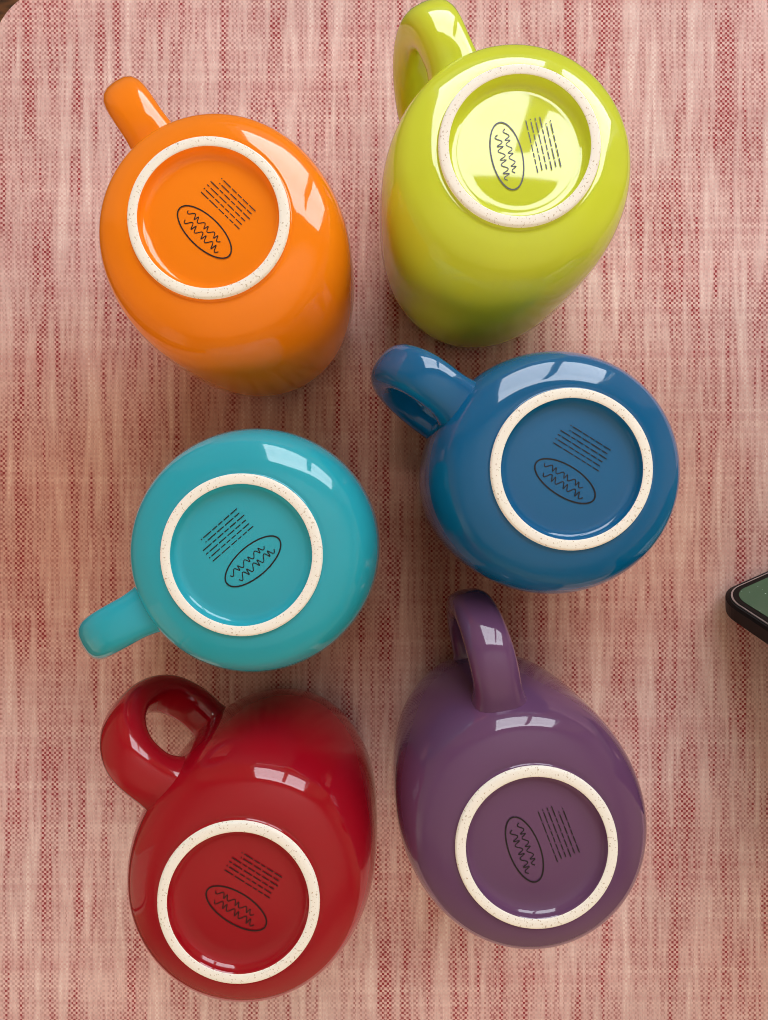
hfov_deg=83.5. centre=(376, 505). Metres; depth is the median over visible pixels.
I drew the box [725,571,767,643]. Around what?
tablet computer
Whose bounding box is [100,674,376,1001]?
coffee mug
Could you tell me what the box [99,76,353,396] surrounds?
coffee mug
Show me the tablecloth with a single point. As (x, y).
(91, 412)
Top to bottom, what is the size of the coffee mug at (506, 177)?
0.083 m
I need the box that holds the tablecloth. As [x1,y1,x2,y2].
[0,0,767,1019]
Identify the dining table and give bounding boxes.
[0,0,18,21]
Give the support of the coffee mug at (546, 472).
on the tablecloth
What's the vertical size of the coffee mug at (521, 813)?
0.083 m
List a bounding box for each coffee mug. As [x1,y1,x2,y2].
[77,429,379,671]
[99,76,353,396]
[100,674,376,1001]
[371,344,679,593]
[380,0,630,348]
[393,588,646,948]
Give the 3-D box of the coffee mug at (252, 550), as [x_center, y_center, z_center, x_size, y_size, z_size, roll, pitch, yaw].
[-0.060,0.017,0.192,0.123,0.083,0.098,2,90,0]
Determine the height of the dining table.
0.750 m

